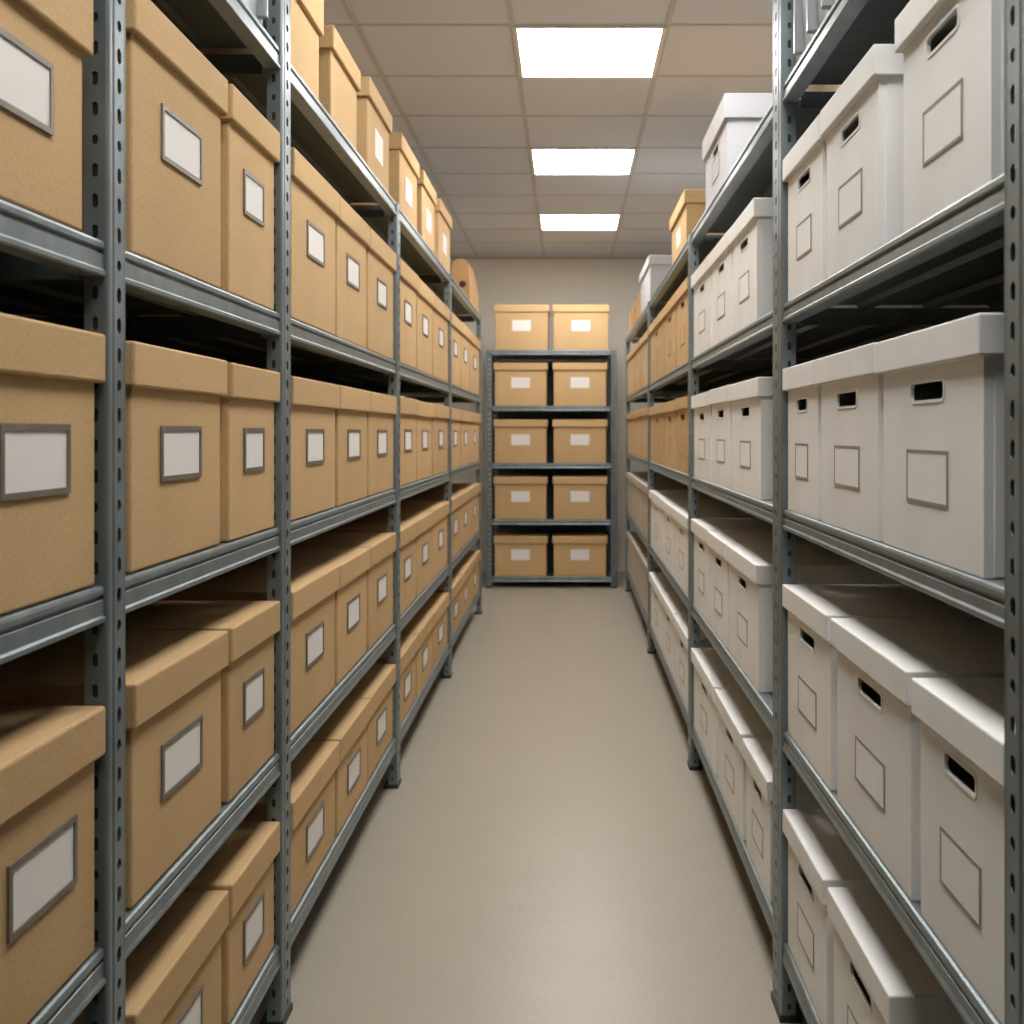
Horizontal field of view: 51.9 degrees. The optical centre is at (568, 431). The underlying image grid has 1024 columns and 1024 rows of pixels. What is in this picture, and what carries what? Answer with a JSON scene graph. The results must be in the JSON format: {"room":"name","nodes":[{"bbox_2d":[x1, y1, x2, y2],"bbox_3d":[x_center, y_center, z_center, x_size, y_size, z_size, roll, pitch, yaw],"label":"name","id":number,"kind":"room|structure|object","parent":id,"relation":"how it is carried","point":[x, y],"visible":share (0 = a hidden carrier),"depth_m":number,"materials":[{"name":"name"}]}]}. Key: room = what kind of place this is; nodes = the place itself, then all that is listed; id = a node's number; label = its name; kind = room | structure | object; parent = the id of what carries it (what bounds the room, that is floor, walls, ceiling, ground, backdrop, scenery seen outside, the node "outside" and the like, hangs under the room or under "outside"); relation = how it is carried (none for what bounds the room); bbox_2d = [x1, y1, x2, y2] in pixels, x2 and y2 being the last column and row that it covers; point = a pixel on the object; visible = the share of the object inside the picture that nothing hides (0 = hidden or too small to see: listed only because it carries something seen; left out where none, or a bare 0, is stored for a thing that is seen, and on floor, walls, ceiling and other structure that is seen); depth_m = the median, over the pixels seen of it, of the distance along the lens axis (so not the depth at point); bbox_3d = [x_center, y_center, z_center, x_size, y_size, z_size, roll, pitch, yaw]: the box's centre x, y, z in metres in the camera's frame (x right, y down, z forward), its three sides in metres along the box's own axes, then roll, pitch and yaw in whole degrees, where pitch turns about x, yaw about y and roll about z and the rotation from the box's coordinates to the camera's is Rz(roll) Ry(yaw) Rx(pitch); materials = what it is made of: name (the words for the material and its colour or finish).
{"room":"archive storage room","nodes":[
{"label":"archive storage room","id":0,"kind":"room"},
{"bbox_2d":[249,572,807,1023],"bbox_3d":[-0.060,1.290,2.400,2.640,0.080,14.200,0,0,0],"label":"floor","id":1,"kind":"structure","parent":0,"point":[547,848],"depth_m":3.07,"materials":[{"name":"concrete"}]},
{"bbox_2d":[0,0,481,1023],"bbox_3d":[-0.910,-0.060,3.410,0.626,2.620,7.726,0,0,0],"label":"shelving rack","id":2,"kind":"object","parent":1,"relation":"on","point":[57,271],"visible":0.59,"depth_m":2.04,"materials":[{"name":"paint"}]},
{"bbox_2d":[0,0,92,230],"bbox_3d":[-0.801,-0.400,1.161,0.400,0.298,0.341,0,0,0],"label":"box","id":3,"kind":"object","parent":2,"relation":"on","point":[43,43],"visible":1,"depth_m":1.22,"materials":[{"name":"cardboard"}]},
{"bbox_2d":[0,706,104,1023],"bbox_3d":[-0.801,0.513,1.221,0.400,0.315,0.292,0,0,0],"label":"box","id":4,"kind":"object","parent":2,"relation":"on","point":[48,754],"visible":1,"depth_m":1.23,"materials":[{"name":"cardboard"}]},
{"bbox_2d":[0,313,104,615],"bbox_3d":[-0.801,0.036,1.204,0.400,0.326,0.326,0,0,0],"label":"box","id":5,"kind":"object","parent":2,"relation":"on","point":[49,372],"visible":1,"depth_m":1.22,"materials":[{"name":"cardboard"}]},
{"bbox_2d":[0,631,227,908],"bbox_3d":[-0.802,0.511,1.663,0.400,0.319,0.400,0,0,0],"label":"box","id":6,"kind":"object","parent":2,"relation":"on","point":[173,678],"visible":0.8,"depth_m":1.60,"materials":[{"name":"cardboard"}]},
{"bbox_2d":[72,890,228,1023],"bbox_3d":[-0.801,0.941,1.663,0.400,0.259,0.400,0,0,0],"label":"box","id":7,"kind":"object","parent":2,"relation":"on","point":[173,975],"visible":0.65,"depth_m":1.69,"materials":[{"name":"cardboard"}]},
{"bbox_2d":[79,0,227,288],"bbox_3d":[-0.803,-0.438,1.663,0.400,0.373,0.400,0,0,0],"label":"box","id":8,"kind":"object","parent":2,"relation":"on","point":[176,99],"visible":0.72,"depth_m":1.61,"materials":[{"name":"cardboard"}]},
{"bbox_2d":[117,341,226,572],"bbox_3d":[-0.804,0.036,1.663,0.400,0.326,0.400,0,0,0],"label":"box","id":9,"kind":"object","parent":2,"relation":"on","point":[172,397],"visible":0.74,"depth_m":1.61,"materials":[{"name":"cardboard"}]},
{"bbox_2d":[117,601,279,802],"bbox_3d":[-0.802,0.511,2.041,0.400,0.318,0.312,0,0,0],"label":"box","id":10,"kind":"object","parent":2,"relation":"on","point":[247,682],"visible":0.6,"depth_m":2.00,"materials":[{"name":"cardboard"}]},
{"bbox_2d":[184,821,279,1023],"bbox_3d":[-0.803,0.942,2.041,0.400,0.257,0.312,0,0,0],"label":"box","id":11,"kind":"object","parent":2,"relation":"on","point":[243,865],"visible":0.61,"depth_m":2.00,"materials":[{"name":"cardboard"}]},
{"bbox_2d":[138,147,339,335],"bbox_3d":[-0.801,-0.439,2.535,0.400,0.375,0.463,0,0,0],"label":"box","id":12,"kind":"object","parent":2,"relation":"on","point":[315,204],"visible":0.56,"depth_m":2.50,"materials":[{"name":"cardboard"}]},
{"bbox_2d":[157,565,338,733],"bbox_3d":[-0.803,0.511,2.535,0.400,0.320,0.463,0,0,0],"label":"box","id":13,"kind":"object","parent":2,"relation":"on","point":[313,587],"visible":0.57,"depth_m":2.48,"materials":[{"name":"cardboard"}]},
{"bbox_2d":[220,84,279,310],"bbox_3d":[-0.802,-0.439,2.041,0.400,0.375,0.312,0,0,0],"label":"box","id":14,"kind":"object","parent":2,"relation":"on","point":[249,143],"visible":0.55,"depth_m":1.99,"materials":[{"name":"cardboard"}]},
{"bbox_2d":[220,363,279,541],"bbox_3d":[-0.802,0.037,2.041,0.400,0.324,0.312,0,0,0],"label":"box","id":15,"kind":"object","parent":2,"relation":"on","point":[247,409],"visible":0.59,"depth_m":1.99,"materials":[{"name":"cardboard"}]},
{"bbox_2d":[199,0,323,99],"bbox_3d":[-0.802,-0.958,2.431,0.400,0.300,0.311,0,0,0],"label":"box","id":16,"kind":"object","parent":2,"relation":"on","point":[307,16],"visible":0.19,"depth_m":2.44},
{"bbox_2d":[242,741,339,913],"bbox_3d":[-0.802,0.942,2.535,0.400,0.257,0.463,0,0,0],"label":"box","id":17,"kind":"object","parent":2,"relation":"on","point":[313,769],"visible":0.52,"depth_m":2.51,"materials":[{"name":"cardboard"}]},
{"bbox_2d":[245,548,369,684],"bbox_3d":[-0.803,0.512,2.987,0.400,0.318,0.424,0,0,0],"label":"box","id":18,"kind":"object","parent":2,"relation":"on","point":[353,563],"visible":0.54,"depth_m":2.95,"materials":[{"name":"cardboard"}]},
{"bbox_2d":[291,376,339,520],"bbox_3d":[-0.802,0.038,2.535,0.400,0.322,0.463,0,0,0],"label":"box","id":19,"kind":"object","parent":2,"relation":"on","point":[314,403],"visible":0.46,"depth_m":2.50,"materials":[{"name":"cardboard"}]},
{"bbox_2d":[309,699,370,834],"bbox_3d":[-0.801,0.941,2.987,0.400,0.260,0.424,0,0,0],"label":"box","id":20,"kind":"object","parent":2,"relation":"on","point":[347,725],"visible":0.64,"depth_m":2.94,"materials":[{"name":"cardboard"}]},
{"bbox_2d":[319,25,360,149],"bbox_3d":[-0.802,-0.927,2.871,0.400,0.238,0.352,0,0,0],"label":"box","id":21,"kind":"object","parent":2,"relation":"on","point":[339,74],"visible":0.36,"depth_m":2.78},
{"bbox_2d":[291,532,395,650],"bbox_3d":[-0.802,0.511,3.442,0.400,0.319,0.470,0,0,0],"label":"box","id":22,"kind":"object","parent":2,"relation":"on","point":[382,545],"visible":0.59,"depth_m":3.40,"materials":[{"name":"cardboard"}]},
{"bbox_2d":[335,196,369,348],"bbox_3d":[-0.804,-0.439,2.987,0.400,0.376,0.424,0,0,0],"label":"box","id":23,"kind":"object","parent":2,"relation":"on","point":[352,233],"visible":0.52,"depth_m":2.94,"materials":[{"name":"cardboard"}]},
{"bbox_2d":[335,385,370,506],"bbox_3d":[-0.801,0.037,2.987,0.400,0.323,0.424,0,0,0],"label":"box","id":24,"kind":"object","parent":2,"relation":"on","point":[351,417],"visible":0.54,"depth_m":2.94,"materials":[{"name":"cardboard"}]},
{"bbox_2d":[345,664,395,780],"bbox_3d":[-0.803,0.941,3.442,0.400,0.260,0.470,0,0,0],"label":"box","id":25,"kind":"object","parent":2,"relation":"on","point":[376,685],"visible":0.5,"depth_m":3.41,"materials":[{"name":"cardboard"}]},
{"bbox_2d":[326,520,418,614],"bbox_3d":[-0.802,0.513,3.995,0.400,0.316,0.458,0,0,0],"label":"box","id":26,"kind":"object","parent":2,"relation":"on","point":[409,529],"visible":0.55,"depth_m":3.99,"materials":[{"name":"cardboard"}]},
{"bbox_2d":[357,76,391,192],"bbox_3d":[-0.802,-0.944,3.389,0.400,0.272,0.406,0,0,0],"label":"box","id":27,"kind":"object","parent":2,"relation":"on","point":[374,119],"visible":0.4,"depth_m":3.29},
{"bbox_2d":[366,228,395,359],"bbox_3d":[-0.802,-0.438,3.442,0.400,0.373,0.470,0,0,0],"label":"box","id":28,"kind":"object","parent":2,"relation":"on","point":[380,258],"visible":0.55,"depth_m":3.39,"materials":[{"name":"cardboard"}]},
{"bbox_2d":[367,391,396,496],"bbox_3d":[-0.802,0.037,3.442,0.400,0.323,0.470,0,0,0],"label":"box","id":29,"kind":"object","parent":2,"relation":"on","point":[383,407],"visible":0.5,"depth_m":3.40,"materials":[{"name":"cardboard"}]},
{"bbox_2d":[349,133,419,229],"bbox_3d":[-0.802,-0.946,4.024,0.400,0.275,0.456,0,0,0],"label":"box","id":30,"kind":"object","parent":2,"relation":"on","point":[404,168],"visible":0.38,"depth_m":3.87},
{"bbox_2d":[355,511,434,597],"bbox_3d":[-0.802,0.513,4.479,0.400,0.316,0.492,0,0,0],"label":"box","id":31,"kind":"object","parent":2,"relation":"on","point":[426,519],"visible":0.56,"depth_m":4.46,"materials":[{"name":"cardboard"}]},
{"bbox_2d":[374,634,417,724],"bbox_3d":[-0.803,0.942,3.995,0.400,0.258,0.458,0,0,0],"label":"box","id":32,"kind":"object","parent":2,"relation":"on","point":[408,642],"visible":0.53,"depth_m":3.99,"materials":[{"name":"cardboard"}]},
{"bbox_2d":[400,258,418,368],"bbox_3d":[-0.801,-0.439,3.995,0.400,0.375,0.458,0,0,0],"label":"box","id":33,"kind":"object","parent":2,"relation":"on","point":[409,280],"visible":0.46,"depth_m":3.99,"materials":[{"name":"cardboard"}]},
{"bbox_2d":[400,396,418,485],"bbox_3d":[-0.801,0.035,3.995,0.400,0.327,0.458,0,0,0],"label":"box","id":34,"kind":"object","parent":2,"relation":"on","point":[409,408],"visible":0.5,"depth_m":3.99,"materials":[{"name":"cardboard"}]},
{"bbox_2d":[377,501,448,579],"bbox_3d":[-0.803,0.511,5.031,0.400,0.319,0.592,0,0,0],"label":"box","id":35,"kind":"object","parent":2,"relation":"on","point":[441,508],"visible":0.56,"depth_m":4.99,"materials":[{"name":"cardboard"}]},
{"bbox_2d":[400,612,433,696],"bbox_3d":[-0.802,0.941,4.479,0.400,0.260,0.492,0,0,0],"label":"box","id":36,"kind":"object","parent":2,"relation":"on","point":[422,623],"visible":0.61,"depth_m":4.43,"materials":[{"name":"cardboard"}]},
{"bbox_2d":[416,401,433,480],"bbox_3d":[-0.804,0.036,4.479,0.400,0.325,0.492,0,0,0],"label":"box","id":37,"kind":"object","parent":2,"relation":"on","point":[426,410],"visible":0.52,"depth_m":4.44,"materials":[{"name":"cardboard"}]},
{"bbox_2d":[416,278,434,375],"bbox_3d":[-0.801,-0.437,4.479,0.400,0.372,0.492,0,0,0],"label":"box","id":38,"kind":"object","parent":2,"relation":"on","point":[425,298],"visible":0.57,"depth_m":4.43,"materials":[{"name":"cardboard"}]},
{"bbox_2d":[417,170,436,252],"bbox_3d":[-0.802,-0.951,4.593,0.400,0.285,0.426,0,0,0],"label":"box","id":39,"kind":"object","parent":2,"relation":"on","point":[426,194],"visible":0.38,"depth_m":4.49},
{"bbox_2d":[401,494,461,558],"bbox_3d":[-0.802,0.511,5.688,0.400,0.320,0.535,0,0,0],"label":"box","id":40,"kind":"object","parent":2,"relation":"on","point":[456,498],"visible":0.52,"depth_m":5.67,"materials":[{"name":"cardboard"}]},
{"bbox_2d":[418,592,448,668],"bbox_3d":[-0.804,0.942,5.031,0.400,0.257,0.592,0,0,0],"label":"box","id":41,"kind":"object","parent":2,"relation":"on","point":[438,602],"visible":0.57,"depth_m":4.99,"materials":[{"name":"cardboard"}]},
{"bbox_2d":[419,198,451,274],"bbox_3d":[-0.802,-0.956,5.193,0.400,0.295,0.476,0,0,0],"label":"box","id":42,"kind":"object","parent":2,"relation":"on","point":[442,219],"visible":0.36,"depth_m":5.10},
{"bbox_2d":[432,295,449,381],"bbox_3d":[-0.801,-0.437,5.031,0.400,0.371,0.592,0,0,0],"label":"box","id":43,"kind":"object","parent":2,"relation":"on","point":[440,312],"visible":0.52,"depth_m":4.97,"materials":[{"name":"cardboard"}]},
{"bbox_2d":[432,404,449,475],"bbox_3d":[-0.802,0.035,5.031,0.400,0.327,0.592,0,0,0],"label":"box","id":44,"kind":"object","parent":2,"relation":"on","point":[441,413],"visible":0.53,"depth_m":4.98,"materials":[{"name":"cardboard"}]},
{"bbox_2d":[418,489,470,549],"bbox_3d":[-0.803,0.511,6.239,0.400,0.319,0.543,0,0,0],"label":"box","id":45,"kind":"object","parent":2,"relation":"on","point":[466,493],"visible":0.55,"depth_m":6.19,"materials":[{"name":"cardboard"}]},
{"bbox_2d":[431,483,479,539],"bbox_3d":[-0.804,0.511,6.860,0.400,0.320,0.674,0,0,0],"label":"box","id":46,"kind":"object","parent":2,"relation":"on","point":[475,487],"visible":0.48,"depth_m":6.79,"materials":[{"name":"cardboard"}]},
{"bbox_2d":[452,313,461,386],"bbox_3d":[-0.802,-0.437,5.688,0.400,0.372,0.535,0,0,0],"label":"box","id":47,"kind":"object","parent":2,"relation":"on","point":[456,323],"visible":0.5,"depth_m":5.69,"materials":[{"name":"cardboard"}]},
{"bbox_2d":[452,563,470,619],"bbox_3d":[-0.801,0.940,6.239,0.400,0.262,0.543,0,0,0],"label":"box","id":48,"kind":"object","parent":2,"relation":"on","point":[464,569],"visible":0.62,"depth_m":6.19,"materials":[{"name":"cardboard"}]},
{"bbox_2d":[452,259,471,302],"bbox_3d":[-0.673,-0.946,6.625,0.114,0.275,0.136,0,0,0],"label":"file holder","id":49,"kind":"object","parent":2,"relation":"on","point":[461,270],"visible":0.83,"depth_m":6.56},
{"bbox_2d":[460,322,470,390],"bbox_3d":[-0.803,-0.439,6.239,0.400,0.376,0.543,0,0,0],"label":"box","id":50,"kind":"object","parent":2,"relation":"on","point":[465,336],"visible":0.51,"depth_m":6.19,"materials":[{"name":"cardboard"}]},
{"bbox_2d":[486,350,616,587],"bbox_3d":[-0.138,0.296,8.720,1.051,1.907,0.626,0,0,0],"label":"shelving rack","id":51,"kind":"object","parent":1,"relation":"on","point":[550,412],"visible":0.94,"depth_m":8.44,"materials":[{"name":"paint"}]},
{"bbox_2d":[493,475,548,519],"bbox_3d":[-0.385,0.532,8.632,0.434,0.344,0.420,0,0,0],"label":"box","id":52,"kind":"object","parent":51,"relation":"on","point":[517,497],"visible":1,"depth_m":8.43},
{"bbox_2d":[493,532,548,575],"bbox_3d":[-0.385,0.999,8.632,0.434,0.322,0.420,0,0,0],"label":"box","id":53,"kind":"object","parent":51,"relation":"on","point":[516,553],"visible":1,"depth_m":8.43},
{"bbox_2d":[493,420,548,462],"bbox_3d":[-0.385,0.076,8.632,0.434,0.350,0.420,0,0,0],"label":"box","id":54,"kind":"object","parent":51,"relation":"on","point":[516,441],"visible":1,"depth_m":8.43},
{"bbox_2d":[494,363,547,405],"bbox_3d":[-0.385,-0.382,8.632,0.434,0.346,0.420,0,0,0],"label":"box","id":55,"kind":"object","parent":51,"relation":"on","point":[516,384],"visible":0.88,"depth_m":8.43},
{"bbox_2d":[494,305,549,349],"bbox_3d":[-0.378,-0.840,8.632,0.445,0.364,0.420,0,0,0],"label":"box","id":56,"kind":"object","parent":51,"relation":"on","point":[517,327],"visible":0.85,"depth_m":8.43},
{"bbox_2d":[552,420,606,462],"bbox_3d":[0.092,0.076,8.632,0.440,0.350,0.420,0,0,0],"label":"box","id":57,"kind":"object","parent":51,"relation":"on","point":[575,441],"visible":1,"depth_m":8.43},
{"bbox_2d":[553,475,606,519],"bbox_3d":[0.092,0.532,8.632,0.440,0.344,0.420,0,0,0],"label":"box","id":58,"kind":"object","parent":51,"relation":"on","point":[576,497],"visible":1,"depth_m":8.43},
{"bbox_2d":[553,532,606,575],"bbox_3d":[0.092,0.999,8.632,0.440,0.322,0.420,0,0,0],"label":"box","id":59,"kind":"object","parent":51,"relation":"on","point":[575,553],"visible":1,"depth_m":8.43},
{"bbox_2d":[553,363,606,405],"bbox_3d":[0.092,-0.382,8.632,0.440,0.346,0.420,0,0,0],"label":"box","id":60,"kind":"object","parent":51,"relation":"on","point":[575,384],"visible":0.88,"depth_m":8.43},
{"bbox_2d":[552,305,608,349],"bbox_3d":[0.099,-0.840,8.632,0.458,0.364,0.420,0,0,0],"label":"box","id":61,"kind":"object","parent":51,"relation":"on","point":[576,327],"visible":0.87,"depth_m":8.43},
{"bbox_2d":[625,0,1023,1023],"bbox_3d":[0.760,-0.060,3.945,0.626,2.620,8.696,0,0,0],"label":"shelving rack","id":62,"kind":"object","parent":1,"relation":"on","point":[970,251],"visible":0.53,"depth_m":2.07,"materials":[{"name":"paint"}]},
{"bbox_2d":[649,309,664,382],"bbox_3d":[0.652,-0.434,5.495,0.400,0.319,0.844,0,0,0],"label":"box","id":63,"kind":"object","parent":62,"relation":"on","point":[657,327],"visible":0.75,"depth_m":5.39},
{"bbox_2d":[649,403,664,465],"bbox_3d":[0.652,0.012,5.495,0.400,0.302,0.843,0,0,0],"label":"box","id":64,"kind":"object","parent":62,"relation":"on","point":[657,417],"visible":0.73,"depth_m":5.39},
{"bbox_2d":[644,255,671,305],"bbox_3d":[0.652,-0.871,6.122,0.400,0.261,0.376,0,0,0],"label":"box","id":65,"kind":"object","parent":62,"relation":"on","point":[656,267],"visible":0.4,"depth_m":5.94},
{"bbox_2d":[649,572,676,650],"bbox_3d":[0.652,0.934,5.540,0.400,0.290,0.754,0,0,0],"label":"box","id":66,"kind":"object","parent":62,"relation":"on","point":[660,584],"visible":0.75,"depth_m":5.46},
{"bbox_2d":[640,481,687,537],"bbox_3d":[0.652,0.473,6.349,0.400,0.318,0.672,0,0,0],"label":"box","id":67,"kind":"object","parent":62,"relation":"on","point":[658,485],"visible":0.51,"depth_m":6.30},
{"bbox_2d":[662,400,676,469],"bbox_3d":[0.652,0.013,4.782,0.400,0.300,0.544,0,0,0],"label":"box","id":68,"kind":"object","parent":62,"relation":"on","point":[667,408],"visible":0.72,"depth_m":4.71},
{"bbox_2d":[663,295,676,373],"bbox_3d":[0.652,-0.433,4.782,0.400,0.318,0.544,0,0,0],"label":"box","id":69,"kind":"object","parent":62,"relation":"on","point":[670,309],"visible":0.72,"depth_m":4.71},
{"bbox_2d":[661,593,687,678],"bbox_3d":[0.652,0.933,4.856,0.400,0.291,0.574,0,0,0],"label":"box","id":70,"kind":"object","parent":62,"relation":"on","point":[672,603],"visible":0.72,"depth_m":4.80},
{"bbox_2d":[674,396,687,473],"bbox_3d":[0.652,0.012,4.248,0.400,0.301,0.485,0,0,0],"label":"box","id":71,"kind":"object","parent":62,"relation":"on","point":[680,404],"visible":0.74,"depth_m":4.25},
{"bbox_2d":[649,490,717,560],"bbox_3d":[0.652,0.479,5.520,0.400,0.306,0.794,0,0,0],"label":"box","id":72,"kind":"object","parent":62,"relation":"on","point":[657,514],"visible":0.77,"depth_m":5.44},
{"bbox_2d":[673,614,713,709],"bbox_3d":[0.652,0.933,4.277,0.400,0.291,0.544,0,0,0],"label":"box","id":73,"kind":"object","parent":62,"relation":"on","point":[680,621],"visible":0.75,"depth_m":4.25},
{"bbox_2d":[669,189,724,263],"bbox_3d":[0.652,-0.845,4.406,0.400,0.210,0.603,0,0,0],"label":"box","id":74,"kind":"object","parent":62,"relation":"on","point":[691,206],"visible":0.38,"depth_m":4.12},
{"bbox_2d":[661,500,732,575],"bbox_3d":[0.652,0.480,4.856,0.400,0.304,0.494,0,0,0],"label":"box","id":75,"kind":"object","parent":62,"relation":"on","point":[666,505],"visible":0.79,"depth_m":4.80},
{"bbox_2d":[691,255,711,356],"bbox_3d":[0.652,-0.425,3.636,0.400,0.301,0.482,0,0,0],"label":"box","id":76,"kind":"object","parent":62,"relation":"on","point":[701,279],"visible":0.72,"depth_m":3.59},
{"bbox_2d":[691,392,711,481],"bbox_3d":[0.652,0.016,3.638,0.400,0.294,0.479,0,0,0],"label":"box","id":77,"kind":"object","parent":62,"relation":"on","point":[702,409],"visible":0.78,"depth_m":3.59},
{"bbox_2d":[691,648,740,775],"bbox_3d":[0.652,0.938,3.580,0.400,0.283,0.594,0,0,0],"label":"box","id":78,"kind":"object","parent":62,"relation":"on","point":[711,673],"visible":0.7,"depth_m":3.52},
{"bbox_2d":[672,507,759,594],"bbox_3d":[0.652,0.480,4.297,0.400,0.304,0.584,0,0,0],"label":"box","id":79,"kind":"object","parent":62,"relation":"on","point":[679,514],"visible":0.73,"depth_m":4.28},
{"bbox_2d":[708,385,731,488],"bbox_3d":[0.652,0.014,3.186,0.400,0.297,0.410,0,0,0],"label":"box","id":80,"kind":"object","parent":62,"relation":"on","point":[718,397],"visible":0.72,"depth_m":3.15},
{"bbox_2d":[709,230,732,345],"bbox_3d":[0.652,-0.424,3.177,0.400,0.299,0.420,0,0,0],"label":"box","id":81,"kind":"object","parent":62,"relation":"on","point":[721,256],"visible":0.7,"depth_m":3.14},
{"bbox_2d":[674,277,769,366],"bbox_3d":[0.652,-0.434,4.248,0.400,0.319,0.485,0,0,0],"label":"box","id":82,"kind":"object","parent":62,"relation":"on","point":[681,295],"visible":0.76,"depth_m":4.24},
{"bbox_2d":[691,519,772,624],"bbox_3d":[0.652,0.475,3.654,0.400,0.313,0.445,0,0,0],"label":"box","id":83,"kind":"object","parent":62,"relation":"on","point":[699,527],"visible":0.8,"depth_m":3.62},
{"bbox_2d":[702,93,772,208],"bbox_3d":[0.682,-0.861,3.293,0.460,0.242,0.504,0,0,0],"label":"box","id":84,"kind":"object","parent":62,"relation":"on","point":[737,117],"visible":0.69,"depth_m":3.05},
{"bbox_2d":[715,689,772,839],"bbox_3d":[0.652,0.937,3.009,0.400,0.283,0.490,0,0,0],"label":"box","id":85,"kind":"object","parent":62,"relation":"on","point":[738,719],"visible":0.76,"depth_m":2.95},
{"bbox_2d":[728,377,772,499],"bbox_3d":[0.652,0.015,2.743,0.400,0.295,0.461,0,0,0],"label":"box","id":86,"kind":"object","parent":62,"relation":"on","point":[751,399],"visible":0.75,"depth_m":2.61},
{"bbox_2d":[707,531,812,648],"bbox_3d":[0.652,0.477,3.234,0.400,0.310,0.380,0,0,0],"label":"box","id":87,"kind":"object","parent":62,"relation":"on","point":[716,540],"visible":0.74,"depth_m":3.20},
{"bbox_2d":[742,738,821,902],"bbox_3d":[0.652,0.938,2.564,0.400,0.282,0.341,0,0,0],"label":"box","id":88,"kind":"object","parent":62,"relation":"on","point":[757,753],"visible":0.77,"depth_m":2.50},
{"bbox_2d":[782,360,820,519],"bbox_3d":[0.652,0.015,2.079,0.400,0.296,0.285,0,0,0],"label":"box","id":89,"kind":"object","parent":62,"relation":"on","point":[804,397],"visible":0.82,"depth_m":2.05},
{"bbox_2d":[782,114,826,300],"bbox_3d":[0.652,-0.425,2.058,0.400,0.301,0.325,0,0,0],"label":"box","id":90,"kind":"object","parent":62,"relation":"on","point":[804,168],"visible":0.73,"depth_m":2.02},
{"bbox_2d":[725,543,902,691],"bbox_3d":[0.652,0.477,2.787,0.400,0.310,0.500,0,0,0],"label":"box","id":91,"kind":"object","parent":62,"relation":"on","point":[750,564],"visible":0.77,"depth_m":2.61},
{"bbox_2d":[793,0,835,58],"bbox_3d":[0.692,-0.905,1.910,0.484,0.330,0.604,0,0,0],"label":"box","id":92,"kind":"object","parent":62,"relation":"on","point":[808,15],"visible":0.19,"depth_m":2.10,"materials":[{"name":"cardboard"}]},
{"bbox_2d":[729,198,911,333],"bbox_3d":[0.652,-0.423,2.760,0.400,0.298,0.398,0,0,0],"label":"box","id":93,"kind":"object","parent":62,"relation":"on","point":[751,234],"visible":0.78,"depth_m":2.62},
{"bbox_2d":[782,809,873,1023],"bbox_3d":[0.652,0.938,2.044,0.400,0.282,0.354,0,0,0],"label":"box","id":94,"kind":"object","parent":62,"relation":"on","point":[819,859],"visible":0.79,"depth_m":2.00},
{"bbox_2d":[815,342,882,540],"bbox_3d":[0.652,0.015,1.744,0.400,0.296,0.370,0,0,0],"label":"box","id":95,"kind":"object","parent":62,"relation":"on","point":[851,390],"visible":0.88,"depth_m":1.70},
{"bbox_2d":[820,44,903,277],"bbox_3d":[0.652,-0.425,1.722,0.400,0.302,0.331,0,0,0],"label":"box","id":96,"kind":"object","parent":62,"relation":"on","point":[862,123],"visible":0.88,"depth_m":1.63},
{"bbox_2d":[782,584,977,789],"bbox_3d":[0.652,0.477,2.031,0.400,0.310,0.380,0,0,0],"label":"box","id":97,"kind":"object","parent":62,"relation":"on","point":[812,660],"visible":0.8,"depth_m":1.98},
{"bbox_2d":[827,887,966,1023],"bbox_3d":[0.652,0.937,1.659,0.400,0.283,0.357,0,0,0],"label":"box","id":98,"kind":"object","parent":62,"relation":"on","point":[880,977],"visible":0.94,"depth_m":1.63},
{"bbox_2d":[830,618,1014,899],"bbox_3d":[0.652,0.476,1.611,0.400,0.311,0.408,0,0,0],"label":"box","id":99,"kind":"object","parent":62,"relation":"on","point":[879,735],"visible":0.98,"depth_m":1.56,"materials":[{"name":"cardboard"}]},
{"bbox_2d":[875,313,1014,577],"bbox_3d":[0.652,0.016,1.354,0.400,0.294,0.394,0,0,0],"label":"box","id":100,"kind":"object","parent":62,"relation":"on","point":[943,384],"visible":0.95,"depth_m":1.28,"materials":[{"name":"cardboard"}]},
{"bbox_2d":[895,0,1014,231],"bbox_3d":[0.652,-0.423,1.298,0.400,0.298,0.320,0,0,0],"label":"box","id":101,"kind":"object","parent":62,"relation":"on","point":[953,50],"visible":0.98,"depth_m":1.27,"materials":[{"name":"cardboard"}]},
{"bbox_2d":[911,678,1014,1023],"bbox_3d":[0.652,0.478,1.239,0.400,0.308,0.295,0,0,0],"label":"box","id":102,"kind":"object","parent":62,"relation":"on","point":[962,719],"visible":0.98,"depth_m":1.23,"materials":[{"name":"cardboard"}]},
{"bbox_2d":[426,259,661,571],"bbox_3d":[-0.060,-0.159,9.450,2.640,2.817,0.100,0,0,0],"label":"wall","id":103,"kind":"structure","parent":0,"point":[614,283],"depth_m":9.40,"materials":[{"name":"paint"}]},
{"bbox_2d":[324,0,824,256],"bbox_3d":[-0.060,-1.597,2.400,2.640,0.060,14.200,0,0,0],"label":"ceiling","id":104,"kind":"structure","parent":0,"point":[398,50],"depth_m":5.04,"materials":[{"name":"tile"}]},
{"bbox_2d":[324,0,772,256],"bbox_3d":[-0.060,-1.566,2.400,2.440,0.006,14.000,0,0,0],"label":"ceiling grid","id":105,"kind":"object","parent":104,"relation":"attached to","point":[355,24],"depth_m":5.10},
{"bbox_2d":[538,214,621,229],"bbox_3d":[0.082,-1.562,7.813,0.596,0.010,0.576,0,0,0],"label":"recessed light","id":106,"kind":"object","parent":104,"relation":"in","point":[547,221],"visible":1,"depth_m":7.79,"materials":[{"name":"white"}]},
{"bbox_2d":[529,148,636,174],"bbox_3d":[0.082,-1.562,6.072,0.596,0.010,0.576,0,0,0],"label":"recessed light","id":107,"kind":"object","parent":104,"relation":"in","point":[544,161],"visible":1,"depth_m":6.06,"materials":[{"name":"white"}]},
{"bbox_2d":[512,26,666,77],"bbox_3d":[0.082,-1.562,4.330,0.596,0.010,0.576,0,0,0],"label":"recessed light","id":108,"kind":"object","parent":104,"relation":"in","point":[541,51],"visible":1,"depth_m":4.30,"materials":[{"name":"white"}]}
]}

